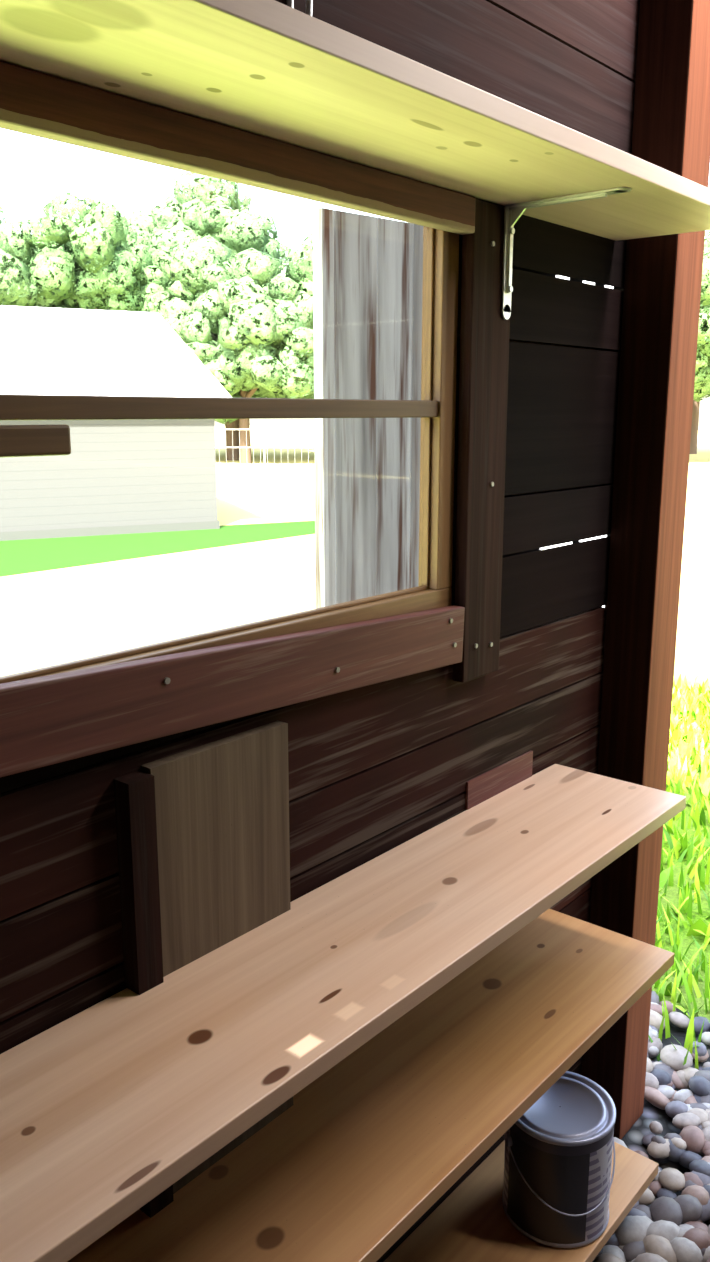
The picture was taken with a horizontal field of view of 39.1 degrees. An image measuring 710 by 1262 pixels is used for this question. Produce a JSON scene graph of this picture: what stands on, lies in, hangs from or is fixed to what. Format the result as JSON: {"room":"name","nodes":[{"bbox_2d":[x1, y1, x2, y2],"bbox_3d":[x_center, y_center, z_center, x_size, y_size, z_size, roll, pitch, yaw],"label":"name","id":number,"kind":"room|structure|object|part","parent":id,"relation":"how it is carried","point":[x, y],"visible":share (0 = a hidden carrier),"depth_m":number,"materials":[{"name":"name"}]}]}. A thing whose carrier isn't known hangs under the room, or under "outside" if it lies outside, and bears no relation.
{"room":"garden shed","nodes":[
{"label":"garden shed","id":0,"kind":"room"},
{"bbox_2d":[0,0,639,1261],"bbox_3d":[-0.759,0.146,0.386,0.052,2.346,3.942,10,16,39],"label":"wall","id":1,"kind":"structure","parent":0,"point":[121,868],"depth_m":1.33,"materials":[{"name":"brown wood"}]},
{"bbox_2d":[0,226,458,683],"bbox_3d":[-0.164,-0.224,1.037,0.044,0.558,0.903,10,16,39],"label":"window","id":2,"kind":"structure","parent":1,"relation":"in","point":[436,407],"depth_m":1.25,"materials":[{"name":"brown wood"}]},
{"bbox_3d":[-0.337,-0.154,0.820,0.014,0.027,0.234,10,16,39],"label":"latch handle","id":3,"kind":"part","parent":2,"relation":"part of","materials":[{"name":"brown wood"}]},
{"bbox_2d":[0,61,475,234],"bbox_3d":[-0.355,-0.414,0.726,0.023,0.045,1.554,10,16,39],"label":"trim","id":4,"kind":"structure","parent":1,"relation":"attached to","point":[32,102],"depth_m":0.96,"materials":[{"name":"paint"}]},
{"bbox_2d":[0,241,494,776],"bbox_3d":[-0.332,-0.116,0.819,0.024,0.571,1.630,10,16,39],"label":"trim","id":5,"kind":"structure","parent":1,"relation":"attached to","point":[47,720],"depth_m":1.05,"materials":[{"name":"brown wood"}]},
{"bbox_2d":[287,0,312,15],"bbox_3d":[-0.057,-0.676,1.020,0.034,0.125,0.020,10,16,39],"label":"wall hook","id":6,"kind":"object","parent":1,"relation":"attached to","point":[309,3],"visible":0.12,"depth_m":1.02,"materials":[{"name":"silver metal"}]},
{"bbox_2d":[0,0,709,240],"bbox_3d":[-0.458,-0.388,0.446,0.226,0.022,2.996,10,16,39],"label":"wall shelf","id":7,"kind":"object","parent":1,"relation":"attached to","point":[272,69],"visible":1,"depth_m":0.90,"materials":[{"name":"brown wood"}]},
{"bbox_2d":[312,208,422,607],"bbox_3d":[0.209,0.173,1.731,0.713,1.602,0.042,-11,16,-40],"label":"curtain","id":8,"kind":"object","parent":1,"relation":"in","point":[368,270],"depth_m":1.42,"materials":[{"name":"grey fabric"}]},
{"bbox_2d":[453,198,509,682],"bbox_3d":[0.179,-0.253,1.407,0.019,0.652,0.096,10,16,39],"label":"trim","id":9,"kind":"structure","parent":1,"relation":"attached to","point":[484,333],"depth_m":1.39,"materials":[{"name":"brown wood"}]},
{"bbox_2d":[502,187,631,319],"bbox_3d":[0.275,-0.491,1.314,0.176,0.147,0.020,10,16,39],"label":"shelf bracket","id":10,"kind":"object","parent":1,"relation":"attached to","point":[513,212],"visible":1,"depth_m":1.35,"materials":[{"name":"silver metal"}]},
{"bbox_2d":[581,0,709,1139],"bbox_3d":[0.520,-0.159,1.780,0.090,2.349,0.110,10,16,39],"label":"post","id":11,"kind":"object","parent":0,"point":[671,132],"visible":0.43,"depth_m":1.72,"materials":[{"name":"brown wood"}]},
{"bbox_2d":[592,990,709,1261],"bbox_3d":[0.048,1.421,0.211,3.200,0.173,4.512,10,16,39],"label":"pebbles","id":12,"kind":"structure","parent":0,"point":[670,1221],"depth_m":1.91,"materials":[{"name":"stone"}]},
{"bbox_2d":[0,764,685,1261],"bbox_3d":[-0.528,0.881,0.633,0.234,0.808,2.970,10,16,39],"label":"shelving unit","id":13,"kind":"object","parent":12,"relation":"on","point":[411,1006],"visible":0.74,"depth_m":1.16,"materials":[{"name":"brown wood"}]},
{"bbox_2d":[502,1071,615,1247],"bbox_3d":[0.326,0.843,1.604,0.180,0.190,0.175,-3,13,-14],"label":"paint can","id":14,"kind":"object","parent":13,"relation":"on","point":[558,1180],"visible":0.87,"depth_m":1.54,"materials":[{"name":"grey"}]},
{"bbox_3d":[0.335,0.840,1.565,0.180,0.090,0.098,-3,13,-14],"label":"handle","id":15,"kind":"part","parent":14,"relation":"part of","materials":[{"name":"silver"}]},
{"label":"outside","id":16,"kind":"structure","parent":0,"visible":0},
{"bbox_2d":[0,425,709,1019],"bbox_3d":[-10.493,-5.708,34.777,200.000,0.900,220.000,10,16,39],"label":"ground","id":17,"kind":"structure","parent":16,"point":[64,599],"depth_m":13.97,"materials":[{"name":"green plant"}]},
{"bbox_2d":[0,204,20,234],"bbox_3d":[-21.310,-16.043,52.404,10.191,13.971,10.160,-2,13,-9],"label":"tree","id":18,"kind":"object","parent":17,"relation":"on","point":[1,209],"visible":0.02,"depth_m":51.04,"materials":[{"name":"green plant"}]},
{"bbox_2d":[0,248,75,308],"bbox_3d":[-15.848,-11.786,44.117,7.893,9.205,9.508,10,16,39],"label":"tree","id":19,"kind":"object","parent":17,"relation":"on","point":[25,271],"visible":0.15,"depth_m":40.64,"materials":[{"name":"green plant"}]},
{"bbox_2d":[0,217,81,306],"bbox_3d":[-17.739,-13.649,46.185,12.956,11.966,8.514,10,16,39],"label":"tree","id":20,"kind":"object","parent":17,"relation":"on","point":[11,241],"visible":0.12,"depth_m":41.55,"materials":[{"name":"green plant"}]},
{"bbox_2d":[18,192,187,311],"bbox_3d":[-12.314,-13.617,46.311,9.808,11.825,11.432,10,16,39],"label":"tree","id":21,"kind":"object","parent":17,"relation":"on","point":[96,261],"visible":0.38,"depth_m":42.70,"materials":[{"name":"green plant"}]},
{"bbox_2d":[0,305,231,540],"bbox_3d":[-14.623,-4.059,18.758,22.600,4.630,9.662,-6,14,-27],"label":"house","id":22,"kind":"structure","parent":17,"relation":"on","point":[127,476],"depth_m":19.46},
{"bbox_2d":[123,171,290,267],"bbox_3d":[-9.528,-16.720,54.146,13.163,14.559,10.466,10,16,39],"label":"tree","id":23,"kind":"object","parent":17,"relation":"on","point":[206,206],"visible":0.23,"depth_m":49.47,"materials":[{"name":"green plant"}]},
{"bbox_2d":[141,235,303,460],"bbox_3d":[-5.752,-13.044,47.143,9.511,10.372,10.456,10,16,39],"label":"tree","id":24,"kind":"object","parent":17,"relation":"on","point":[187,261],"visible":0.16,"depth_m":43.30,"materials":[{"name":"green plant"}]},
{"bbox_2d":[148,225,313,446],"bbox_3d":[-7.082,-14.938,51.331,12.912,12.284,9.583,10,16,39],"label":"tree","id":25,"kind":"object","parent":17,"relation":"on","point":[208,233],"visible":0.02,"depth_m":49.34,"materials":[{"name":"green plant"}]},
{"bbox_2d":[180,248,313,463],"bbox_3d":[-4.650,-12.212,45.472,7.893,9.433,9.147,-2,13,-11],"label":"tree","id":26,"kind":"object","parent":17,"relation":"on","point":[273,338],"visible":0.83,"depth_m":42.28,"materials":[{"name":"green plant"}]},
{"bbox_3d":[-4.592,-13.367,45.519,9.594,7.195,9.068,10,16,39],"label":"crown","id":27,"kind":"part","parent":26,"relation":"part of","materials":[{"name":"green plant"}]},
{"bbox_2d":[215,429,314,465],"bbox_3d":[-1.306,-8.029,43.740,21.330,1.600,0.070,0,12,-1],"label":"fence","id":28,"kind":"object","parent":17,"relation":"on","point":[253,447],"visible":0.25,"depth_m":43.68,"materials":[{"name":"white wood"}]},
{"bbox_2d":[286,232,312,328],"bbox_3d":[0.998,-13.269,47.555,11.228,10.648,11.342,10,16,39],"label":"tree","id":29,"kind":"object","parent":17,"relation":"on","point":[305,266],"visible":0.02,"depth_m":43.35,"materials":[{"name":"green plant"}]},
{"bbox_2d":[648,673,709,1069],"bbox_3d":[1.334,0.619,3.775,3.507,0.241,3.407,10,16,39],"label":"grass tufts","id":30,"kind":"object","parent":17,"relation":"on","point":[690,698],"visible":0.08,"depth_m":3.22,"materials":[{"name":"green plant"}]},
{"bbox_2d":[690,389,699,453],"bbox_3d":[18.095,-16.557,56.331,10.858,13.316,12.107,-2,13,-10],"label":"tree","id":31,"kind":"object","parent":17,"relation":"on","point":[695,414],"visible":0.02,"depth_m":56.03,"materials":[{"name":"brown plant"}]},
{"bbox_2d":[693,230,709,401],"bbox_3d":[18.844,-12.386,43.898,10.377,10.463,8.704,5,13,22],"label":"tree","id":32,"kind":"object","parent":17,"relation":"on","point":[704,387],"visible":0.06,"depth_m":44.76,"materials":[{"name":"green plant"}]},
{"bbox_2d":[694,247,709,385],"bbox_3d":[13.974,-13.704,46.807,11.749,11.809,11.592,10,16,39],"label":"tree","id":33,"kind":"object","parent":17,"relation":"on","point":[702,372],"visible":0.09,"depth_m":41.21,"materials":[{"name":"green plant"}]}
]}

